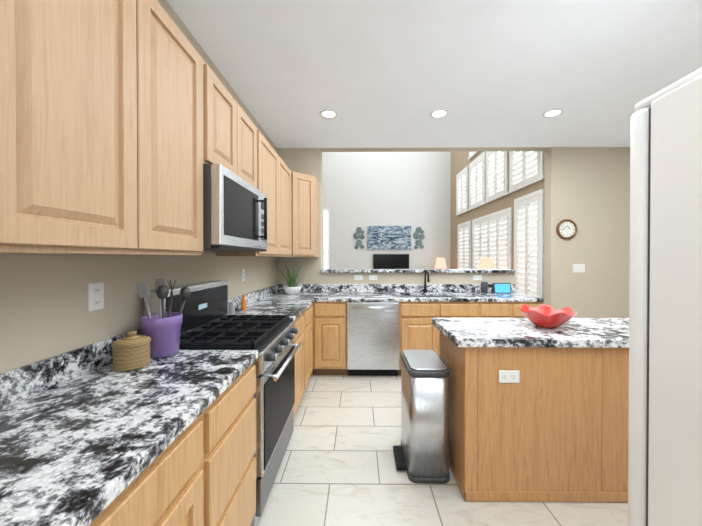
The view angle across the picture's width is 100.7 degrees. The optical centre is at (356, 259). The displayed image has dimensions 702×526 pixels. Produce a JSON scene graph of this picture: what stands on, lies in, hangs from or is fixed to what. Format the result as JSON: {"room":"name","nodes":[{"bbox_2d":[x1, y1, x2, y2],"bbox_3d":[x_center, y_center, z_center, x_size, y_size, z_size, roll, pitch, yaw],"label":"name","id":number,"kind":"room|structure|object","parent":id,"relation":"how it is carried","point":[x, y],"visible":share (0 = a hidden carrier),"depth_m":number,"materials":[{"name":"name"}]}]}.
{"room":"kitchen","nodes":[
{"label":"kitchen","id":0,"kind":"room"},
{"bbox_2d":[0,0,276,372],"bbox_3d":[-1.134,-1.440,3.396,0.100,5.600,10.320,0,0,1],"label":"wall","id":1,"kind":"structure","parent":0,"point":[44,313],"depth_m":1.19,"materials":[{"name":"paint"}]},
{"bbox_2d":[0,0,143,254],"bbox_3d":[-0.926,-0.513,0.792,0.325,0.990,0.445,0,0,1],"label":"upper cabinet","id":2,"kind":"object","parent":1,"relation":"attached to","point":[122,122],"depth_m":0.78,"materials":[{"name":"brown wood"}]},
{"bbox_2d":[88,282,103,311],"bbox_3d":[-1.099,0.155,1.229,0.008,0.115,0.070,0,0,1],"label":"outlet","id":3,"kind":"object","parent":1,"relation":"attached to","point":[95,296],"visible":1,"depth_m":1.22,"materials":[{"name":"white plastic"}]},
{"bbox_2d":[144,0,207,254],"bbox_3d":[-0.922,-0.516,1.237,0.325,0.990,0.445,0,0,1],"label":"upper cabinet","id":4,"kind":"object","parent":1,"relation":"attached to","point":[175,74],"depth_m":1.20,"materials":[{"name":"brown wood"}]},
{"bbox_2d":[208,66,239,176],"bbox_3d":[-0.919,-0.752,1.648,0.325,0.523,0.380,0,0,1],"label":"upper cabinet","id":5,"kind":"object","parent":1,"relation":"attached to","point":[223,110],"depth_m":1.64,"materials":[{"name":"brown wood"}]},
{"bbox_2d":[203,164,266,251],"bbox_3d":[-0.861,-0.273,1.841,0.467,0.427,0.748,0,0,1],"label":"over-the-range microwave","id":6,"kind":"object","parent":5,"relation":"attached to","point":[234,212],"visible":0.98,"depth_m":1.59,"materials":[{"name":"metal"}]},
{"bbox_2d":[241,269,244,280],"bbox_3d":[-1.085,0.148,2.786,0.008,0.115,0.070,0,0,1],"label":"outlet","id":7,"kind":"object","parent":1,"relation":"attached to","point":[242,274],"visible":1,"depth_m":2.77,"materials":[{"name":"white plastic"}]},
{"bbox_2d":[216,132,279,256],"bbox_3d":[-0.911,-0.524,2.499,0.325,0.990,0.560,0,0,1],"label":"upper cabinet","id":8,"kind":"object","parent":1,"relation":"attached to","point":[269,159],"depth_m":2.53,"materials":[{"name":"brown wood"}]},
{"bbox_2d":[240,107,259,189],"bbox_3d":[-0.915,-0.755,2.028,0.325,0.523,0.380,0,0,1],"label":"upper cabinet","id":9,"kind":"object","parent":1,"relation":"attached to","point":[249,133],"depth_m":2.05,"materials":[{"name":"brown wood"}]},
{"bbox_2d":[280,158,291,256],"bbox_3d":[-0.906,-0.528,3.059,0.325,0.990,0.560,0,0,1],"label":"upper cabinet","id":10,"kind":"object","parent":1,"relation":"attached to","point":[285,173],"depth_m":3.05,"materials":[{"name":"brown wood"}]},
{"bbox_2d":[322,152,450,268],"bbox_3d":[0.843,-1.475,8.488,3.765,5.600,0.100,0,0,1],"label":"wall","id":11,"kind":"structure","parent":0,"point":[363,190],"depth_m":8.44,"materials":[{"name":"paint"}]},
{"bbox_2d":[322,208,329,268],"bbox_3d":[-0.885,-0.210,8.443,0.220,2.570,0.034,0,0,1],"label":"window","id":12,"kind":"structure","parent":11,"relation":"in","point":[325,238],"depth_m":8.43,"materials":[{"name":"white glass"}]},
{"bbox_2d":[353,227,364,248],"bbox_3d":[0.072,-0.630,8.430,0.335,0.640,0.038,0,0,1],"label":"sculpture","id":13,"kind":"object","parent":11,"relation":"attached to","point":[356,235],"visible":1,"depth_m":8.42,"materials":[{"name":"metal"}]},
{"bbox_2d":[367,226,410,249],"bbox_3d":[0.950,-0.635,8.422,1.270,0.680,0.038,0,0,1],"label":"canvas art","id":14,"kind":"object","parent":11,"relation":"attached to","point":[388,237],"visible":0.96,"depth_m":8.40},
{"bbox_2d":[373,254,408,268],"bbox_3d":[1.002,0.140,8.419,1.045,0.610,0.054,0,0,1],"label":"wall-mounted tv","id":15,"kind":"object","parent":11,"relation":"attached to","point":[390,261],"visible":0.56,"depth_m":8.39,"materials":[{"name":"plastic"}]},
{"bbox_2d":[413,227,424,248],"bbox_3d":[1.802,-0.630,8.409,0.335,0.640,0.048,0,0,1],"label":"sculpture","id":16,"kind":"object","parent":11,"relation":"attached to","point":[416,235],"visible":1,"depth_m":8.40,"materials":[{"name":"metal"}]},
{"bbox_2d":[166,0,701,147],"bbox_3d":[1.528,-1.545,1.116,5.265,0.100,5.610,0,0,1],"label":"ceiling","id":17,"kind":"structure","parent":0,"point":[396,73],"depth_m":2.24,"materials":[{"name":"paint"}]},
{"bbox_2d":[320,109,337,118],"bbox_3d":[-0.287,-1.503,3.008,0.190,0.008,0.190,0,0,1],"label":"recessed light","id":18,"kind":"object","parent":17,"relation":"in","point":[328,114],"visible":1,"depth_m":3.00,"materials":[{"name":"white plastic"}]},
{"bbox_2d":[430,109,448,117],"bbox_3d":[0.853,-1.503,2.998,0.190,0.008,0.190,0,0,1],"label":"recessed light","id":19,"kind":"object","parent":17,"relation":"in","point":[439,113],"visible":1,"depth_m":2.99,"materials":[{"name":"white plastic"}]},
{"bbox_2d":[542,108,563,117],"bbox_3d":[2.017,-1.503,2.987,0.190,0.008,0.190,0,0,1],"label":"recessed light","id":20,"kind":"object","parent":17,"relation":"in","point":[553,113],"visible":0.98,"depth_m":2.98,"materials":[{"name":"white plastic"}]},
{"bbox_2d":[257,369,627,525],"bbox_3d":[1.528,1.405,1.161,5.465,0.060,5.860,0,0,1],"label":"floor","id":21,"kind":"structure","parent":0,"point":[337,467],"depth_m":1.77,"materials":[{"name":"tile"}]},
{"bbox_2d":[89,510,104,525],"bbox_3d":[-0.807,0.940,0.334,0.601,0.876,0.450,0,0,1],"label":"base cabinet","id":22,"kind":"object","parent":21,"relation":"on","point":[100,520],"depth_m":0.59,"materials":[{"name":"brown wood"}]},
{"bbox_2d":[0,330,257,525],"bbox_3d":[-0.807,0.429,0.204,0.608,0.145,2.518,0,0,1],"label":"countertop","id":23,"kind":"structure","parent":22,"relation":"on","point":[89,434],"depth_m":0.83,"materials":[{"name":"stone"}]},
{"bbox_2d":[111,331,150,370],"bbox_3d":[-0.953,0.379,1.234,0.135,0.148,0.135,0,0,1],"label":"canister","id":24,"kind":"object","parent":23,"relation":"on","point":[131,351],"visible":1,"depth_m":1.19,"materials":[{"name":"beige wicker"}]},
{"bbox_2d":[137,278,190,357],"bbox_3d":[-0.927,0.272,1.400,0.179,0.360,0.178,0,0,1],"label":"utensil crock","id":25,"kind":"object","parent":23,"relation":"on","point":[162,328],"visible":0.96,"depth_m":1.34,"materials":[{"name":"purple ceramic"}]},
{"bbox_2d":[105,403,212,525],"bbox_3d":[-0.804,0.937,0.769,0.601,0.876,0.420,0,0,1],"label":"base cabinet","id":26,"kind":"object","parent":21,"relation":"on","point":[200,470],"depth_m":0.82,"materials":[{"name":"brown wood"}]},
{"bbox_2d":[144,280,301,525],"bbox_3d":[-0.742,0.761,1.847,0.662,1.211,0.754,0,0,1],"label":"range","id":27,"kind":"object","parent":21,"relation":"on","point":[209,322],"visible":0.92,"depth_m":1.71,"materials":[{"name":"silver metal"}]},
{"bbox_2d":[213,362,255,525],"bbox_3d":[-0.800,0.934,1.222,0.601,0.876,0.486,0,0,1],"label":"base cabinet","id":28,"kind":"object","parent":21,"relation":"on","point":[234,411],"depth_m":1.21,"materials":[{"name":"brown wood"}]},
{"bbox_2d":[293,312,304,417],"bbox_3d":[-0.789,0.925,2.483,0.601,0.876,0.500,0,0,1],"label":"base cabinet","id":29,"kind":"object","parent":21,"relation":"on","point":[300,322],"depth_m":2.53,"materials":[{"name":"brown wood"}]},
{"bbox_2d":[229,288,315,320],"bbox_3d":[-0.781,0.411,2.761,0.614,0.145,1.068,0,0,1],"label":"countertop","id":30,"kind":"structure","parent":29,"relation":"on","point":[266,301],"depth_m":2.92,"materials":[{"name":"stone"}]},
{"bbox_2d":[229,302,234,314],"bbox_3d":[-1.018,0.395,2.367,0.052,0.102,0.052,0,0,1],"label":"bottle","id":31,"kind":"object","parent":30,"relation":"on","point":[231,308],"visible":0.92,"depth_m":2.35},
{"bbox_2d":[241,295,245,309],"bbox_3d":[-0.997,0.376,2.567,0.044,0.137,0.044,0,0,1],"label":"bottle","id":32,"kind":"object","parent":30,"relation":"on","point":[243,303],"visible":1,"depth_m":2.55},
{"bbox_2d":[305,304,312,388],"bbox_3d":[-0.784,0.922,2.983,0.601,0.876,0.500,0,0,1],"label":"base cabinet","id":33,"kind":"object","parent":21,"relation":"on","point":[309,312],"depth_m":2.96,"materials":[{"name":"brown wood"}]},
{"bbox_2d":[313,302,347,374],"bbox_3d":[-0.302,0.917,3.638,0.386,0.876,0.624,0,0,1],"label":"base cabinet","id":34,"kind":"object","parent":21,"relation":"on","point":[329,318],"depth_m":3.33,"materials":[{"name":"brown wood"}]},
{"bbox_2d":[267,284,543,301],"bbox_3d":[0.526,0.506,3.613,3.213,0.345,0.658,0,0,1],"label":"countertop","id":35,"kind":"structure","parent":34,"relation":"on","point":[324,292],"depth_m":3.76,"materials":[{"name":"stone"}]},
{"bbox_2d":[278,263,306,294],"bbox_3d":[-0.806,0.222,3.743,0.504,0.429,0.472,0,0,1],"label":"potted plant","id":36,"kind":"object","parent":35,"relation":"on","point":[291,288],"visible":1,"depth_m":3.65,"materials":[{"name":"green plant"}]},
{"bbox_2d":[403,296,444,296],"bbox_3d":[0.853,0.579,3.627,0.580,0.199,0.390,0,0,1],"label":"sink basin","id":37,"kind":"object","parent":35,"relation":"in","point":[403,296],"depth_m":3.82,"materials":[{"name":"silver metal"}]},
{"bbox_2d":[423,271,431,292],"bbox_3d":[0.945,0.288,3.783,0.113,0.296,0.215,0,0,1],"label":"faucet","id":38,"kind":"object","parent":35,"relation":"on","point":[428,280],"visible":1,"depth_m":3.85,"materials":[{"name":"black metal"}]},
{"bbox_2d":[481,282,487,292],"bbox_3d":[1.674,0.362,3.803,0.084,0.147,0.084,0,0,1],"label":"smart speaker","id":39,"kind":"object","parent":35,"relation":"on","point":[484,287],"visible":0.98,"depth_m":3.77},
{"bbox_2d":[491,283,510,292],"bbox_3d":[1.894,0.368,3.809,0.220,0.135,0.105,0,0,1],"label":"smart display","id":40,"kind":"object","parent":35,"relation":"on","point":[501,287],"visible":1,"depth_m":3.77,"materials":[{"name":"glass"}]},
{"bbox_2d":[347,302,398,375],"bbox_3d":[0.192,0.921,3.577,0.596,0.869,0.626,0,0,1],"label":"dishwasher","id":41,"kind":"object","parent":21,"relation":"on","point":[372,338],"visible":1,"depth_m":3.31,"materials":[{"name":"metal"}]},
{"bbox_2d":[393,350,449,483],"bbox_3d":[0.423,1.019,1.979,0.325,0.695,0.410,0,0,1],"label":"trash can","id":42,"kind":"object","parent":21,"relation":"on","point":[421,453],"visible":1,"depth_m":1.78,"materials":[{"name":"metal"}]},
{"bbox_2d":[457,302,512,317],"bbox_3d":[1.578,0.918,3.621,0.383,0.876,0.624,0,0,1],"label":"base cabinet","id":43,"kind":"object","parent":21,"relation":"on","point":[464,309],"depth_m":3.31,"materials":[{"name":"brown wood"}]},
{"bbox_2d":[513,302,542,317],"bbox_3d":[1.950,0.918,3.618,0.361,0.876,0.624,0,0,1],"label":"base cabinet","id":44,"kind":"object","parent":21,"relation":"on","point":[516,312],"depth_m":3.31,"materials":[{"name":"brown wood"}]},
{"bbox_2d":[440,332,628,502],"bbox_3d":[1.400,0.926,1.896,1.574,0.879,0.526,0,0,1],"label":"kitchen island","id":45,"kind":"object","parent":21,"relation":"on","point":[552,425],"visible":0.52,"depth_m":1.64,"materials":[{"name":"brown wood"}]},
{"bbox_2d":[499,370,518,382],"bbox_3d":[0.859,0.658,1.635,0.115,0.070,0.008,0,0,1],"label":"outlet","id":46,"kind":"object","parent":45,"relation":"attached to","point":[508,376],"visible":1,"depth_m":1.63,"materials":[{"name":"white plastic"}]},
{"bbox_2d":[432,318,628,347],"bbox_3d":[1.400,0.462,1.896,1.675,0.048,0.580,0,0,1],"label":"island countertop","id":47,"kind":"structure","parent":45,"relation":"on","point":[526,332],"depth_m":1.75,"materials":[{"name":"white stone"}]},
{"bbox_2d":[518,304,577,327],"bbox_3d":[1.240,0.374,1.893,0.337,0.125,0.334,0,0,1],"label":"bowl","id":48,"kind":"object","parent":47,"relation":"on","point":[545,316],"visible":1,"depth_m":1.84,"materials":[{"name":"ceramic"}]},
{"bbox_2d":[628,68,701,525],"bbox_3d":[1.114,0.480,0.396,0.760,1.795,0.895,0,0,1],"label":"refrigerator","id":49,"kind":"object","parent":21,"relation":"on","point":[665,398],"visible":1,"depth_m":0.69,"materials":[{"name":"metal"}]},
{"bbox_2d":[277,147,629,317],"bbox_3d":[1.603,-1.445,3.997,5.365,5.600,0.150,0,0,1],"label":"wall","id":50,"kind":"structure","parent":0,"point":[587,190],"depth_m":3.92,"materials":[{"name":"paint"}]},
{"bbox_2d":[292,171,318,255],"bbox_3d":[-0.794,-0.532,3.643,0.572,0.990,0.606,0,0,1],"label":"upper cabinet","id":51,"kind":"object","parent":50,"relation":"attached to","point":[305,188],"depth_m":3.46,"materials":[{"name":"brown wood"}]},
{"bbox_2d":[354,275,362,279],"bbox_3d":[0.025,0.244,3.942,0.115,0.070,0.008,0,0,1],"label":"outlet","id":52,"kind":"object","parent":50,"relation":"attached to","point":[358,277],"visible":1,"depth_m":3.94,"materials":[{"name":"white plastic"}]},
{"bbox_2d":[369,275,376,279],"bbox_3d":[0.225,0.244,3.940,0.115,0.070,0.008,0,0,1],"label":"outlet","id":53,"kind":"object","parent":50,"relation":"attached to","point":[372,277],"visible":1,"depth_m":3.94,"materials":[{"name":"white plastic"}]},
{"bbox_2d":[321,269,518,272],"bbox_3d":[0.842,0.154,4.039,2.648,0.041,0.300,0,0,1],"label":"cap","id":54,"kind":"object","parent":50,"relation":"on","point":[419,271],"visible":0.98,"depth_m":3.89,"materials":[{"name":"stone"}]},
{"bbox_2d":[473,275,481,279],"bbox_3d":[1.635,0.244,3.928,0.115,0.070,0.008,0,0,1],"label":"outlet","id":55,"kind":"object","parent":50,"relation":"attached to","point":[477,277],"visible":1,"depth_m":3.93,"materials":[{"name":"white plastic"}]},
{"bbox_2d":[556,219,576,238],"bbox_3d":[2.825,-0.407,3.901,0.270,0.270,0.032,0,0,1],"label":"wall clock","id":56,"kind":"object","parent":50,"relation":"attached to","point":[566,228],"visible":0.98,"depth_m":3.90,"materials":[{"name":"brown metal"}]},
{"bbox_2d":[573,264,584,272],"bbox_3d":[2.995,0.120,3.915,0.162,0.115,0.008,0,0,1],"label":"light switch","id":57,"kind":"object","parent":50,"relation":"attached to","point":[578,268],"visible":1,"depth_m":3.91,"materials":[{"name":"white plastic"}]},
{"bbox_2d":[450,151,543,268],"bbox_3d":[2.756,-1.460,6.292,0.100,5.600,4.460,0,0,1],"label":"wall","id":58,"kind":"structure","parent":0,"point":[460,161],"depth_m":7.04,"materials":[{"name":"paint"}]},
{"bbox_2d":[456,166,468,215],"bbox_3d":[2.688,-1.726,7.430,0.052,1.105,0.840,0,0,1],"label":"window","id":59,"kind":"structure","parent":58,"relation":"in","point":[462,182],"depth_m":7.37,"materials":[{"name":"white wood"}]},
{"bbox_2d":[457,220,471,268],"bbox_3d":[2.687,-0.204,7.291,0.052,1.445,0.940,0,0,1],"label":"window","id":60,"kind":"structure","parent":58,"relation":"in","point":[464,245],"depth_m":7.22,"materials":[{"name":"white wood"}]},
{"bbox_2d":[468,152,477,159],"bbox_3d":[2.680,-2.879,6.492,0.052,0.985,0.900,0,0,1],"label":"window","id":61,"kind":"structure","parent":58,"relation":"in","point":[471,154],"depth_m":6.75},
{"bbox_2d":[468,151,485,210],"bbox_3d":[2.680,-1.719,6.500,0.052,1.105,0.900,0,0,1],"label":"window","id":62,"kind":"structure","parent":58,"relation":"in","point":[477,181],"depth_m":6.43,"materials":[{"name":"white wood"}]},
{"bbox_2d":[472,207,511,268],"bbox_3d":[2.674,-0.195,5.891,0.052,1.445,1.740,0,0,1],"label":"window","id":63,"kind":"structure","parent":58,"relation":"in","point":[491,235],"depth_m":5.62,"materials":[{"name":"white wood"}]},
{"bbox_2d":[485,151,507,203],"bbox_3d":[2.672,-1.713,5.580,0.052,1.105,0.900,0,0,1],"label":"window","id":64,"kind":"structure","parent":58,"relation":"in","point":[496,174],"depth_m":5.53,"materials":[{"name":"white wood"}]},
{"bbox_2d":[508,151,543,193],"bbox_3d":[2.663,-1.706,4.611,0.052,1.105,0.960,0,0,1],"label":"window","id":65,"kind":"structure","parent":58,"relation":"in","point":[526,168],"depth_m":4.59,"materials":[{"name":"white wood"}]},
{"bbox_2d":[514,189,543,303],"bbox_3d":[2.663,0.134,4.543,0.052,2.305,0.800,0,0,1],"label":"window shutter","id":66,"kind":"structure","parent":58,"relation":"in","point":[529,240],"depth_m":4.46,"materials":[{"name":"white wood"}]},
{"bbox_3d":[1.574,1.370,6.321,5.465,0.060,4.460,0,0,1],"label":"floor","id":67,"kind":"structure","parent":0,"visible":0},
{"bbox_3d":[2.321,1.032,8.022,0.520,0.587,0.520,0,0,1],"label":"side table","id":68,"kind":"object","parent":67,"relation":"on","visible":0},
{"bbox_2d":[435,258,446,268],"bbox_3d":[2.321,0.342,8.018,0.330,0.790,0.330,0,0,1],"label":"table lamp","id":69,"kind":"object","parent":68,"relation":"on","point":[440,263],"visible":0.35,"depth_m":7.90,"materials":[{"name":"beige fabric"}]},
{"bbox_3d":[2.296,1.051,5.143,0.520,0.587,0.520,0,0,1],"label":"side table","id":70,"kind":"object","parent":67,"relation":"on","visible":0},
{"bbox_2d":[478,258,494,268],"bbox_3d":[2.296,0.362,5.138,0.330,0.790,0.330,0,0,1],"label":"table lamp","id":71,"kind":"object","parent":70,"relation":"on","point":[486,263],"visible":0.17,"depth_m":5.03,"materials":[{"name":"beige fabric"}]}
]}

